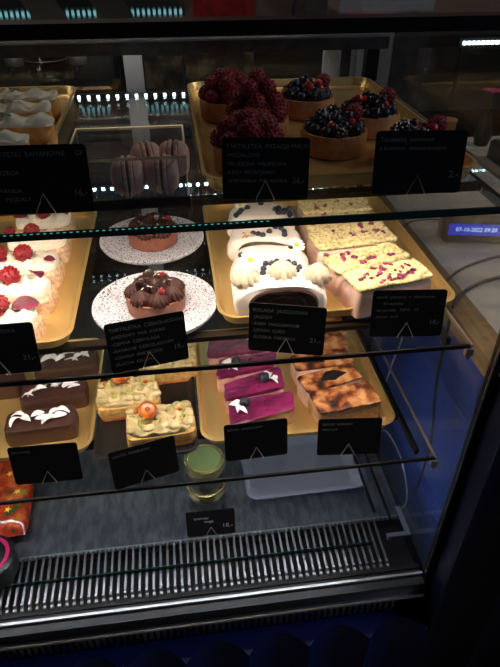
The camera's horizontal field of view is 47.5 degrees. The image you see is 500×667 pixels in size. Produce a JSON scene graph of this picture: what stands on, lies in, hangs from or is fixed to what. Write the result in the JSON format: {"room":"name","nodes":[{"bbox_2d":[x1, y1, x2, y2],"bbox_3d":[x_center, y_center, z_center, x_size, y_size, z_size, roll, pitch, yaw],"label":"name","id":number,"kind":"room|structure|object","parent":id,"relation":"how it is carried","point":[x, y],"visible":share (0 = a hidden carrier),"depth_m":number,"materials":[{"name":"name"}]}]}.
{"room":"food shop","nodes":[
{"label":"food shop","id":0,"kind":"room"},
{"bbox_2d":[1,523,361,628],"bbox_3d":[0.391,0.953,1.777,7.000,0.040,5.250,-4,37,-6],"label":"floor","id":1,"kind":"structure","parent":0,"point":[230,540],"depth_m":2.02,"materials":[{"name":"metal"}]},
{"bbox_2d":[0,0,499,666],"bbox_3d":[-0.299,0.158,1.380,1.570,1.711,0.852,-4,37,-6],"label":"display case","id":2,"kind":"object","parent":1,"relation":"on","point":[375,619],"visible":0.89,"depth_m":1.34,"materials":[{"name":"black metal"}]},
{"bbox_2d":[0,535,19,588],"bbox_3d":[-0.601,0.528,1.304,0.124,0.058,0.124,-4,37,-6],"label":"package","id":3,"kind":"object","parent":2,"relation":"on","point":[9,558],"visible":1,"depth_m":1.29,"materials":[{"name":"black plastic"}]},
{"bbox_2d":[0,461,34,536],"bbox_3d":[-0.638,0.393,1.480,0.150,0.076,0.330,-6,37,-8],"label":"bag","id":4,"kind":"object","parent":2,"relation":"on","point":[14,518],"visible":0.48,"depth_m":1.40,"materials":[{"name":"red"}]},
{"bbox_2d":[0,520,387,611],"bbox_3d":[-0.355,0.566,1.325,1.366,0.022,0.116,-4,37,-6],"label":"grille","id":5,"kind":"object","parent":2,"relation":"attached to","point":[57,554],"depth_m":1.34,"materials":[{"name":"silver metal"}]},
{"bbox_2d":[0,600,394,659],"bbox_3d":[-0.333,0.714,1.328,1.387,0.053,0.008,-4,37,-6],"label":"vent","id":6,"kind":"object","parent":2,"relation":"attached to","point":[79,650],"depth_m":1.36,"materials":[{"name":"black metal"}]},
{"bbox_2d":[186,477,225,511],"bbox_3d":[-0.111,0.406,1.452,0.101,0.086,0.101,-4,37,-6],"label":"jar","id":7,"kind":"object","parent":2,"relation":"on","point":[215,500],"visible":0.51,"depth_m":1.41,"materials":[{"name":"clear glass"}]},
{"bbox_2d":[184,444,224,493],"bbox_3d":[-0.111,0.337,1.402,0.101,0.086,0.101,-4,37,-6],"label":"jar","id":8,"kind":"object","parent":7,"relation":"on","point":[207,461],"visible":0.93,"depth_m":1.37,"materials":[{"name":"clear glass"}]},
{"bbox_2d":[0,524,413,614],"bbox_3d":[-0.324,0.577,1.335,1.447,0.039,0.130,-4,37,-6],"label":"grille","id":9,"kind":"object","parent":2,"relation":"attached to","point":[350,554],"depth_m":1.35,"materials":[{"name":"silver metal"}]},
{"bbox_2d":[185,508,234,536],"bbox_3d":[-0.097,0.457,1.389,0.118,0.078,0.034,-4,36,-5],"label":"price sign","id":10,"kind":"object","parent":2,"relation":"on","point":[219,521],"visible":1,"depth_m":1.38,"materials":[{"name":"black plastic"}]},
{"bbox_2d":[0,315,437,504],"bbox_3d":[-0.383,0.085,1.321,1.404,0.031,0.749,-4,37,-6],"label":"glass shelf","id":11,"kind":"object","parent":2,"relation":"attached to","point":[433,460],"visible":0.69,"depth_m":1.08,"materials":[{"name":"clear glass"}]},
{"bbox_2d":[7,442,82,484],"bbox_3d":[-0.368,0.231,1.028,0.120,0.083,0.034,-4,36,-5],"label":"price sign","id":12,"kind":"object","parent":11,"relation":"on","point":[33,464],"visible":1,"depth_m":1.02,"materials":[{"name":"black plastic"}]},
{"bbox_2d":[0,338,103,461],"bbox_3d":[-0.531,0.138,1.209,0.417,0.020,0.362,-4,37,-6],"label":"baking tray","id":13,"kind":"object","parent":11,"relation":"on","point":[87,415],"visible":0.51,"depth_m":1.17,"materials":[{"name":"gold metal"}]},
{"bbox_2d":[0,373,25,399],"bbox_3d":[-0.554,0.104,1.219,0.127,0.053,0.062,-4,37,-6],"label":"brownie","id":14,"kind":"object","parent":13,"relation":"on","point":[12,392],"visible":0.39,"depth_m":1.21,"materials":[{"name":"food"}]},
{"bbox_2d":[4,405,78,446],"bbox_3d":[-0.411,0.176,1.120,0.136,0.053,0.062,-6,37,-8],"label":"brownie","id":15,"kind":"object","parent":13,"relation":"on","point":[59,423],"visible":1,"depth_m":1.10,"materials":[{"name":"food"}]},
{"bbox_2d":[19,380,88,410],"bbox_3d":[-0.410,0.123,1.192,0.135,0.055,0.062,-7,37,-9],"label":"brownie","id":16,"kind":"object","parent":13,"relation":"on","point":[74,393],"visible":0.78,"depth_m":1.17,"materials":[{"name":"food"}]},
{"bbox_2d":[34,350,99,378],"bbox_3d":[-0.410,0.066,1.272,0.139,0.052,0.062,-6,37,-8],"label":"brownie","id":17,"kind":"object","parent":13,"relation":"on","point":[67,364],"visible":0.78,"depth_m":1.25,"materials":[{"name":"food"}]},
{"bbox_2d":[108,435,178,489],"bbox_3d":[-0.193,0.230,1.030,0.120,0.083,0.034,-13,38,-17],"label":"price sign","id":18,"kind":"object","parent":11,"relation":"on","point":[150,460],"visible":1,"depth_m":1.02,"materials":[{"name":"black plastic"}]},
{"bbox_2d":[93,349,198,460],"bbox_3d":[-0.220,0.126,1.228,0.200,0.016,0.378,-4,37,-6],"label":"cake tray","id":19,"kind":"object","parent":11,"relation":"on","point":[111,436],"visible":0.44,"depth_m":1.15,"materials":[{"name":"black plastic"}]},
{"bbox_2d":[96,371,160,421],"bbox_3d":[-0.253,0.120,1.180,0.134,0.073,0.089,-7,37,-9],"label":"cake","id":20,"kind":"object","parent":19,"relation":"on","point":[115,396],"visible":0.95,"depth_m":1.16,"materials":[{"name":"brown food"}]},
{"bbox_2d":[125,400,196,446],"bbox_3d":[-0.176,0.170,1.113,0.138,0.073,0.086,-7,37,-9],"label":"cake","id":21,"kind":"object","parent":19,"relation":"on","point":[150,421],"visible":0.94,"depth_m":1.09,"materials":[{"name":"brown food"}]},
{"bbox_2d":[139,342,197,384],"bbox_3d":[-0.184,0.056,1.268,0.138,0.073,0.091,-7,37,-9],"label":"cake","id":22,"kind":"object","parent":19,"relation":"on","point":[168,378],"visible":0.22,"depth_m":1.25,"materials":[{"name":"brown food"}]},
{"bbox_2d":[224,418,287,461],"bbox_3d":[0.011,0.197,1.075,0.120,0.083,0.034,-6,37,-8],"label":"price sign","id":23,"kind":"object","parent":11,"relation":"on","point":[257,439],"visible":1,"depth_m":1.07,"materials":[{"name":"black plastic"}]},
{"bbox_2d":[194,327,394,443],"bbox_3d":[0.079,0.095,1.267,0.397,0.020,0.367,-4,37,-6],"label":"baking tray","id":24,"kind":"object","parent":11,"relation":"on","point":[213,417],"visible":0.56,"depth_m":1.21,"materials":[{"name":"gold metal"}]},
{"bbox_2d":[207,338,265,369],"bbox_3d":[-0.030,0.032,1.305,0.147,0.067,0.069,-8,37,-11],"label":"cheesecake","id":25,"kind":"object","parent":24,"relation":"on","point":[217,350],"visible":0.42,"depth_m":1.28,"materials":[{"name":"food"}]},
{"bbox_2d":[216,352,276,391],"bbox_3d":[-0.007,0.073,1.249,0.148,0.067,0.059,-9,37,-12],"label":"cheesecake","id":26,"kind":"object","parent":24,"relation":"on","point":[227,375],"visible":0.67,"depth_m":1.23,"materials":[{"name":"food"}]},
{"bbox_2d":[224,367,284,413],"bbox_3d":[0.008,0.112,1.196,0.144,0.067,0.063,-13,38,-17],"label":"cheesecake","id":27,"kind":"object","parent":24,"relation":"on","point":[270,381],"visible":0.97,"depth_m":1.18,"materials":[{"name":"food"}]},
{"bbox_2d":[228,391,294,424],"bbox_3d":[0.025,0.154,1.139,0.146,0.067,0.068,-11,38,-14],"label":"cheesecake","id":28,"kind":"object","parent":24,"relation":"on","point":[278,405],"visible":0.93,"depth_m":1.13,"materials":[{"name":"food"}]},
{"bbox_2d":[289,332,347,356],"bbox_3d":[0.157,0.037,1.313,0.129,0.050,0.059,-7,37,-10],"label":"cheesecake","id":29,"kind":"object","parent":24,"relation":"on","point":[333,340],"visible":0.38,"depth_m":1.30,"materials":[{"name":"brown food"}]},
{"bbox_2d":[290,348,352,385],"bbox_3d":[0.158,0.073,1.264,0.133,0.050,0.054,-7,37,-10],"label":"cheesecake","id":30,"kind":"object","parent":24,"relation":"on","point":[301,368],"visible":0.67,"depth_m":1.24,"materials":[{"name":"brown food"}]},
{"bbox_2d":[297,363,361,407],"bbox_3d":[0.169,0.109,1.215,0.133,0.050,0.054,-14,38,-18],"label":"cheesecake","id":31,"kind":"object","parent":24,"relation":"on","point":[346,373],"visible":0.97,"depth_m":1.20,"materials":[{"name":"brown food"}]},
{"bbox_2d":[325,317,345,338],"bbox_3d":[0.177,-0.003,1.367,0.100,0.051,0.059,-4,37,-6],"label":"cheesecake","id":32,"kind":"object","parent":24,"relation":"on","point":[331,319],"visible":0.16,"depth_m":1.37,"materials":[{"name":"brown food"}]},
{"bbox_2d":[308,381,380,426],"bbox_3d":[0.193,0.145,1.165,0.137,0.050,0.067,-9,37,-12],"label":"cheesecake","id":33,"kind":"object","parent":24,"relation":"on","point":[360,399],"visible":0.98,"depth_m":1.15,"materials":[{"name":"brown food"}]},
{"bbox_2d":[317,417,381,455],"bbox_3d":[0.188,0.192,1.082,0.120,0.083,0.034,-1,36,-2],"label":"price sign","id":34,"kind":"object","parent":11,"relation":"on","point":[337,436],"visible":1,"depth_m":1.07,"materials":[{"name":"black plastic"}]},
{"bbox_2d":[0,185,473,386],"bbox_3d":[-0.380,-0.135,1.160,1.410,0.031,0.749,-4,37,-6],"label":"glass shelf","id":35,"kind":"object","parent":2,"relation":"attached to","point":[242,333],"visible":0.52,"depth_m":0.93,"materials":[{"name":"clear glass"}]},
{"bbox_2d":[0,322,41,374],"bbox_3d":[-0.381,0.021,0.855,0.120,0.083,0.034,-4,37,-6],"label":"price sign","id":36,"kind":"object","parent":35,"relation":"on","point":[19,353],"visible":1,"depth_m":0.85,"materials":[{"name":"black plastic"}]},
{"bbox_2d":[0,211,96,348],"bbox_3d":[-0.543,-0.117,1.096,0.450,0.020,0.520,-4,37,-6],"label":"baking tray","id":37,"kind":"object","parent":35,"relation":"on","point":[60,323],"visible":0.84,"depth_m":1.06,"materials":[{"name":"gold metal"}]},
{"bbox_2d":[0,294,45,340],"bbox_3d":[-0.401,-0.025,0.914,0.119,0.079,0.071,0,36,0],"label":"slice","id":38,"kind":"object","parent":37,"relation":"on","point":[22,309],"visible":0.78,"depth_m":0.91,"materials":[{"name":"beige food"}]},
{"bbox_2d":[0,265,58,315],"bbox_3d":[-0.405,-0.081,0.991,0.119,0.078,0.074,-1,36,-1],"label":"slice","id":39,"kind":"object","parent":37,"relation":"on","point":[13,285],"visible":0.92,"depth_m":0.97,"materials":[{"name":"beige food"}]},
{"bbox_2d":[0,244,65,287],"bbox_3d":[-0.417,-0.133,1.062,0.125,0.077,0.072,-3,36,-4],"label":"slice","id":40,"kind":"object","parent":37,"relation":"on","point":[23,258],"visible":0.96,"depth_m":1.04,"materials":[{"name":"beige food"}]},
{"bbox_2d":[4,223,72,262],"bbox_3d":[-0.424,-0.187,1.137,0.120,0.075,0.071,-4,37,-6],"label":"slice","id":41,"kind":"object","parent":37,"relation":"on","point":[63,248],"visible":0.49,"depth_m":1.12,"materials":[{"name":"beige food"}]},
{"bbox_2d":[13,213,76,240],"bbox_3d":[-0.439,-0.244,1.214,0.119,0.076,0.071,-4,37,-6],"label":"slice","id":42,"kind":"object","parent":37,"relation":"on","point":[58,221],"visible":0.55,"depth_m":1.19,"materials":[{"name":"beige food"}]},
{"bbox_2d":[104,311,188,372],"bbox_3d":[-0.158,0.010,0.870,0.120,0.083,0.034,-11,38,-15],"label":"price sign","id":43,"kind":"object","parent":35,"relation":"on","point":[133,344],"visible":1,"depth_m":0.86,"materials":[{"name":"black plastic"}]},
{"bbox_2d":[91,180,208,191],"bbox_3d":[-0.454,-0.358,1.417,1.350,0.010,0.013,-4,37,-6],"label":"light strip","id":44,"kind":"object","parent":35,"relation":"attached to","point":[205,182],"visible":0.2,"depth_m":1.44,"materials":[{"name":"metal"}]},
{"bbox_2d":[99,216,203,264],"bbox_3d":[-0.208,-0.200,1.212,0.220,0.017,0.220,-20,41,-25],"label":"plate","id":45,"kind":"object","parent":35,"relation":"on","point":[118,248],"visible":0.66,"depth_m":1.18,"materials":[{"name":"ceramic"}]},
{"bbox_2d":[128,212,176,251],"bbox_3d":[-0.203,-0.219,1.185,0.107,0.061,0.106,-27,44,-32],"label":"tart","id":46,"kind":"object","parent":45,"relation":"on","point":[147,242],"visible":0.78,"depth_m":1.16,"materials":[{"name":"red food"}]},
{"bbox_2d":[92,271,216,333],"bbox_3d":[-0.168,-0.050,1.008,0.220,0.017,0.220,16,39,20],"label":"plate","id":47,"kind":"object","parent":35,"relation":"on","point":[109,306],"visible":0.56,"depth_m":1.01,"materials":[{"name":"ceramic"}]},
{"bbox_2d":[123,269,185,318],"bbox_3d":[-0.164,-0.073,0.987,0.107,0.060,0.106,5,37,7],"label":"tart","id":48,"kind":"object","parent":47,"relation":"on","point":[151,293],"visible":1,"depth_m":0.96,"materials":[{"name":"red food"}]},
{"bbox_2d":[248,302,326,355],"bbox_3d":[0.059,-0.010,0.897,0.120,0.083,0.034,4,37,6],"label":"price sign","id":49,"kind":"object","parent":35,"relation":"on","point":[295,329],"visible":1,"depth_m":0.89,"materials":[{"name":"black plastic"}]},
{"bbox_2d":[202,196,454,323],"bbox_3d":[0.129,-0.176,1.176,0.428,0.020,0.487,-4,37,-6],"label":"baking tray","id":50,"kind":"object","parent":35,"relation":"on","point":[217,240],"visible":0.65,"depth_m":1.15,"materials":[{"name":"gold metal"}]},
{"bbox_2d":[227,202,294,235],"bbox_3d":[0.024,-0.243,1.218,0.145,0.070,0.080,2,36,2],"label":"cake","id":51,"kind":"object","parent":50,"relation":"on","point":[243,211],"visible":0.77,"depth_m":1.20,"materials":[{"name":"white food"}]},
{"bbox_2d":[227,226,300,260],"bbox_3d":[0.029,-0.182,1.135,0.147,0.069,0.085,3,36,4],"label":"cake","id":52,"kind":"object","parent":50,"relation":"on","point":[239,238],"visible":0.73,"depth_m":1.11,"materials":[{"name":"white food"}]},
{"bbox_2d":[230,237,308,281],"bbox_3d":[0.038,-0.132,1.068,0.147,0.068,0.098,3,36,4],"label":"cake","id":53,"kind":"object","parent":50,"relation":"on","point":[293,252],"visible":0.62,"depth_m":1.05,"materials":[{"name":"white food"}]},
{"bbox_2d":[231,250,331,315],"bbox_3d":[0.053,-0.089,0.977,0.172,0.107,0.083,-3,36,-4],"label":"cake","id":54,"kind":"object","parent":50,"relation":"on","point":[278,281],"visible":0.94,"depth_m":0.95,"materials":[{"name":"beige food"}]},
{"bbox_2d":[297,197,371,229],"bbox_3d":[0.185,-0.266,1.258,0.156,0.060,0.070,-4,37,-6],"label":"cheesecake","id":55,"kind":"object","parent":50,"relation":"on","point":[316,207],"visible":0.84,"depth_m":1.23,"materials":[{"name":"yellow food"}]},
{"bbox_2d":[300,211,383,247],"bbox_3d":[0.192,-0.219,1.194,0.165,0.059,0.072,-6,37,-8],"label":"cheesecake","id":56,"kind":"object","parent":50,"relation":"on","point":[305,230],"visible":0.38,"depth_m":1.16,"materials":[{"name":"yellow food"}]},
{"bbox_2d":[306,222,396,264],"bbox_3d":[0.200,-0.174,1.129,0.170,0.064,0.075,-9,37,-12],"label":"cheesecake","id":57,"kind":"object","parent":50,"relation":"on","point":[331,242],"visible":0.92,"depth_m":1.10,"materials":[{"name":"yellow food"}]},
{"bbox_2d":[322,242,408,296],"bbox_3d":[0.215,-0.125,1.066,0.161,0.060,0.066,-15,39,-19],"label":"cheesecake","id":58,"kind":"object","parent":50,"relation":"on","point":[339,263],"visible":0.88,"depth_m":1.04,"materials":[{"name":"yellow food"}]},
{"bbox_2d":[340,258,432,318],"bbox_3d":[0.241,-0.084,1.004,0.152,0.067,0.066,-12,38,-16],"label":"cheesecake","id":59,"kind":"object","parent":50,"relation":"on","point":[358,286],"visible":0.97,"depth_m":0.98,"materials":[{"name":"yellow food"}]},
{"bbox_2d":[369,289,447,337],"bbox_3d":[0.257,-0.037,0.933,0.120,0.083,0.034,-1,36,-1],"label":"price sign","id":60,"kind":"object","parent":35,"relation":"on","point":[414,312],"visible":1,"depth_m":0.93,"materials":[{"name":"black plastic"}]},
{"bbox_2d":[0,80,499,242],"bbox_3d":[-0.360,-0.329,1.021,1.449,0.034,0.749,-4,37,-6],"label":"glass shelf","id":61,"kind":"object","parent":2,"relation":"attached to","point":[473,182],"visible":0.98,"depth_m":0.77,"materials":[{"name":"teal"}]},
{"bbox_2d":[0,85,76,143],"bbox_3d":[-0.559,-0.351,1.006,0.435,0.022,0.605,-4,37,-6],"label":"baking tray","id":62,"kind":"object","parent":61,"relation":"on","point":[66,93],"visible":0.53,"depth_m":1.24,"materials":[{"name":"gold metal"}]},
{"bbox_2d":[0,129,30,144],"bbox_3d":[-0.441,-0.282,0.873,0.200,0.059,0.062,-6,37,-8],"label":"pastry","id":63,"kind":"object","parent":62,"relation":"on","point":[7,137],"visible":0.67,"depth_m":0.86,"materials":[{"name":"white food"}]},
{"bbox_2d":[0,99,54,125],"bbox_3d":[-0.458,-0.388,1.017,0.201,0.059,0.062,-6,37,-8],"label":"pastry","id":64,"kind":"object","parent":62,"relation":"on","point":[22,108],"visible":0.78,"depth_m":1.01,"materials":[{"name":"beige food"}]},
{"bbox_2d":[0,112,57,144],"bbox_3d":[-0.428,-0.337,0.947,0.201,0.059,0.062,-6,37,-8],"label":"pastry","id":65,"kind":"object","parent":62,"relation":"on","point":[40,128],"visible":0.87,"depth_m":0.94,"materials":[{"name":"beige food"}]},
{"bbox_2d":[0,87,60,120],"bbox_3d":[-0.469,-0.438,1.085,0.201,0.059,0.062,-6,37,-8],"label":"pastry","id":66,"kind":"object","parent":62,"relation":"on","point":[34,95],"visible":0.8,"depth_m":1.07,"materials":[{"name":"beige food"}]},
{"bbox_2d":[0,143,93,214],"bbox_3d":[-0.276,-0.206,0.753,0.128,0.088,0.034,-3,36,-4],"label":"price sign","id":67,"kind":"object","parent":61,"relation":"on","point":[43,178],"visible":1,"depth_m":0.75,"materials":[{"name":"black plastic"}]},
{"bbox_2d":[69,125,190,207],"bbox_3d":[-0.175,-0.247,0.827,0.166,0.066,0.149,-4,37,-6],"label":"acrylic box","id":68,"kind":"object","parent":61,"relation":"on","point":[183,199],"visible":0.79,"depth_m":0.79,"materials":[{"name":"clear plastic"}]},
{"bbox_2d":[110,155,144,196],"bbox_3d":[-0.172,-0.221,0.798,0.047,0.056,0.056,-7,37,-9],"label":"macaron","id":69,"kind":"object","parent":68,"relation":"in","point":[127,177],"visible":0.9,"depth_m":0.78,"materials":[{"name":"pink food"}]},
{"bbox_2d":[130,141,159,179],"bbox_3d":[-0.155,-0.259,0.849,0.047,0.056,0.056,-11,38,-14],"label":"macaron","id":70,"kind":"object","parent":68,"relation":"in","point":[140,149],"visible":0.4,"depth_m":0.83,"materials":[{"name":"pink food"}]},
{"bbox_2d":[145,153,178,193],"bbox_3d":[-0.124,-0.227,0.805,0.047,0.056,0.056,-3,36,-4],"label":"macaron","id":71,"kind":"object","parent":68,"relation":"in","point":[161,175],"visible":0.91,"depth_m":0.79,"materials":[{"name":"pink food"}]},
{"bbox_2d":[159,139,189,176],"bbox_3d":[-0.114,-0.263,0.855,0.047,0.056,0.056,-1,36,-1],"label":"macaron","id":72,"kind":"object","parent":68,"relation":"in","point":[173,148],"visible":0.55,"depth_m":0.83,"materials":[{"name":"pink food"}]},
{"bbox_2d":[74,90,188,99],"bbox_3d":[-0.454,-0.535,1.287,1.350,0.010,0.013,-4,37,-6],"label":"light strip","id":73,"kind":"object","parent":61,"relation":"attached to","point":[182,92],"visible":0.41,"depth_m":1.30,"materials":[{"name":"plastic"}]},
{"bbox_2d":[222,137,312,199],"bbox_3d":[0.024,-0.232,0.792,0.124,0.083,0.034,0,36,0],"label":"price sign","id":74,"kind":"object","parent":61,"relation":"on","point":[256,168],"visible":1,"depth_m":0.78,"materials":[{"name":"black plastic"}]},
{"bbox_2d":[187,77,477,190],"bbox_3d":[0.104,-0.402,1.076,0.423,0.022,0.605,-4,37,-6],"label":"baking tray","id":75,"kind":"object","parent":61,"relation":"on","point":[359,170],"visible":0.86,"depth_m":0.95,"materials":[{"name":"gold metal"}]},
{"bbox_2d":[198,66,247,123],"bbox_3d":[-0.042,-0.466,1.096,0.112,0.092,0.112,9,37,12],"label":"tart","id":76,"kind":"object","parent":75,"relation":"on","point":[218,89],"visible":0.7,"depth_m":1.06,"materials":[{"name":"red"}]},
{"bbox_2d":[210,107,284,172],"bbox_3d":[-0.003,-0.302,0.875,0.111,0.089,0.114,-18,40,-23],"label":"tart","id":77,"kind":"object","parent":75,"relation":"on","point":[248,122],"visible":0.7,"depth_m":0.84,"materials":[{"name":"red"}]},
{"bbox_2d":[225,67,290,136],"bbox_3d":[0.013,-0.399,0.985,0.112,0.116,0.111,10,38,14],"label":"tart","id":78,"kind":"object","parent":75,"relation":"on","point":[255,91],"visible":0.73,"depth_m":0.96,"materials":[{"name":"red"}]},
{"bbox_2d":[280,73,333,120],"bbox_3d":[0.110,-0.470,1.118,0.111,0.073,0.111,22,41,27],"label":"tart","id":79,"kind":"object","parent":75,"relation":"on","point":[305,96],"visible":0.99,"depth_m":1.09,"materials":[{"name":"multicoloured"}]},
{"bbox_2d":[300,103,367,160],"bbox_3d":[0.139,-0.340,0.940,0.111,0.073,0.111,27,44,32],"label":"tart","id":80,"kind":"object","parent":75,"relation":"on","point":[334,135],"visible":1,"depth_m":0.91,"materials":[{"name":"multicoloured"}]},
{"bbox_2d":[339,87,399,139],"bbox_3d":[0.216,-0.404,1.027,0.111,0.073,0.111,27,44,32],"label":"tart","id":81,"kind":"object","parent":75,"relation":"on","point":[380,113],"visible":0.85,"depth_m":1.00,"materials":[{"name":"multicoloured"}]},
{"bbox_2d":[389,114,447,130],"bbox_3d":[0.259,-0.300,0.885,0.111,0.073,0.111,27,44,32],"label":"tart","id":82,"kind":"object","parent":75,"relation":"on","point":[437,122],"visible":0.31,"depth_m":0.87,"materials":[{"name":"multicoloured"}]},
{"bbox_2d":[371,130,467,193],"bbox_3d":[0.238,-0.245,0.807,0.128,0.086,0.034,-1,36,-2],"label":"price sign","id":83,"kind":"object","parent":61,"relation":"on","point":[418,161],"visible":1,"depth_m":0.80,"materials":[{"name":"black plastic"}]},
{"bbox_2d":[57,66,499,287],"bbox_3d":[-0.468,-0.705,3.072,4.620,1.100,0.850,-4,37,-6],"label":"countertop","id":84,"kind":"structure","parent":1,"relation":"on","point":[469,103],"depth_m":2.65,"materials":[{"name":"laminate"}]},
{"bbox_2d":[0,56,124,120],"bbox_3d":[-0.868,-1.124,2.443,0.600,0.320,0.361,-4,37,-6],"label":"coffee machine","id":85,"kind":"object","parent":84,"relation":"on","point":[88,74],"visible":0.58,"depth_m":2.41,"materials":[{"name":"black metal"}]},
{"bbox_2d":[22,57,67,85],"bbox_3d":[-0.834,-1.083,2.342,0.178,0.102,0.178,-4,37,-6],"label":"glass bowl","id":86,"kind":"object","parent":85,"relation":"on","point":[66,57],"visible":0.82,"depth_m":2.32,"materials":[{"name":"clear glass"}]},
{"bbox_2d":[0,78,112,86],"bbox_3d":[-0.857,-1.050,2.387,0.540,0.005,0.120,-4,37,-6],"label":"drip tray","id":87,"kind":"object","parent":85,"relation":"on","point":[4,82],"depth_m":2.40,"materials":[{"name":"metal"}]},
{"bbox_2d":[142,54,187,104],"bbox_3d":[-0.383,-1.163,2.551,0.210,0.255,0.029,-4,37,-6],"label":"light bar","id":88,"kind":"object","parent":84,"relation":"on","point":[182,55],"visible":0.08,"depth_m":2.54,"materials":[{"name":"metal"}]},
{"bbox_2d":[144,52,252,88],"bbox_3d":[-0.266,-1.388,2.807,0.590,0.315,0.025,-4,37,-6],"label":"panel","id":89,"kind":"object","parent":84,"relation":"on","point":[161,71],"visible":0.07,"depth_m":2.84,"materials":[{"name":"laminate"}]},
{"bbox_2d":[450,36,499,98],"bbox_3d":[1.109,-1.237,2.647,0.340,0.260,0.034,-4,37,-6],"label":"light bar","id":90,"kind":"object","parent":84,"relation":"on","point":[462,42],"visible":1,"depth_m":2.57,"materials":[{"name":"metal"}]},
{"bbox_2d":[328,32,429,187],"bbox_3d":[0.495,-0.776,2.493,0.360,1.900,0.202,-4,37,-6],"label":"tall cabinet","id":91,"kind":"object","parent":1,"relation":"on","point":[401,65],"visible":0.12,"depth_m":2.19,"materials":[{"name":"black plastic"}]},
{"bbox_2d":[345,136,499,666],"bbox_3d":[1.008,0.149,1.841,1.340,1.180,1.262,-4,37,-6],"label":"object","id":92,"kind":"structure","parent":1,"relation":"on","point":[460,606],"depth_m":1.35,"materials":[{"name":"blue"}]},
{"bbox_2d":[347,316,440,526],"bbox_3d":[0.388,0.155,1.753,0.021,0.015,1.150,-4,37,-6],"label":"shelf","id":93,"kind":"object","parent":92,"relation":"attached to","point":[426,489],"depth_m":1.46,"materials":[{"name":"clear glass"}]},
{"bbox_2d":[381,336,407,509],"bbox_3d":[0.384,0.154,1.430,0.022,0.621,0.280,-3,36,-4],"label":"cable","id":94,"kind":"object","parent":92,"relation":"hanging from","point":[386,431],"visible":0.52,"depth_m":1.48,"materials":[{"name":"grey plastic"}]},
{"bbox_2d":[403,218,438,226],"bbox_3d":[0.448,-0.252,1.387,0.188,0.004,0.128,-4,37,-6],"label":"cable","id":95,"kind":"object","parent":92,"relation":"on","point":[428,218],"visible":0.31,"depth_m":1.43,"materials":[{"name":"black plastic"}]},
{"bbox_2d":[445,117,457,129],"bbox_3d":[0.642,-0.654,1.857,0.058,0.094,0.058,-4,37,-6],"label":"cup","id":96,"kind":"object","parent":92,"relation":"on","point":[451,125],"visible":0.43,"depth_m":1.82,"materials":[{"name":"brown food"}]},
{"bbox_2d":[414,275,499,492],"bbox_3d":[0.588,0.090,1.354,0.476,0.533,0.081,-20,41,-25],"label":"cable","id":97,"kind":"object","parent":92,"relation":"on","point":[465,290],"visible":0.88,"depth_m":1.20,"materials":[{"name":"black plastic"}]},
{"bbox_2d":[437,214,499,242],"bbox_3d":[0.538,-0.250,1.335,0.176,0.073,0.064,2,36,3],"label":"digital clock","id":98,"kind":"object","parent":92,"relation":"on","point":[476,228],"visible":0.96,"depth_m":1.31,"materials":[{"name":"plastic"}]},
{"bbox_2d":[446,255,499,282],"bbox_3d":[0.609,-0.161,1.260,0.503,0.007,0.082,-13,38,-17],"label":"cable","id":99,"kind":"object","parent":92,"relation":"on","point":[495,256],"visible":0.72,"depth_m":1.24,"materials":[{"name":"black plastic"}]},
{"bbox_2d":[473,88,499,146],"bbox_3d":[0.779,-0.709,1.864,0.068,0.174,0.070,-4,37,-6],"label":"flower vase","id":100,"kind":"object","parent":92,"relation":"on","point":[482,135],"visible":1,"depth_m":1.87,"materials":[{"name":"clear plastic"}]},
{"bbox_2d":[487,138,499,166],"bbox_3d":[0.990,-0.525,1.708,0.440,0.064,0.300,-4,37,-6],"label":"grinder","id":101,"kind":"object","parent":92,"relation":"on","point":[493,154],"visible":1,"depth_m":1.76,"materials":[{"name":"plastic"}]},
{"bbox_3d":[0.053,-1.887,2.908,7.000,3.200,0.080,-4,37,-6],"label":"wall","id":102,"kind":"structure","parent":0,"visible":0},
{"bbox_2d":[120,30,499,76],"bbox_3d":[0.059,-1.679,2.996,7.000,0.560,0.025,-4,37,-6],"label":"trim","id":103,"kind":"structure","parent":102,"relation":"attached to","point":[442,52],"depth_m":3.18,"materials":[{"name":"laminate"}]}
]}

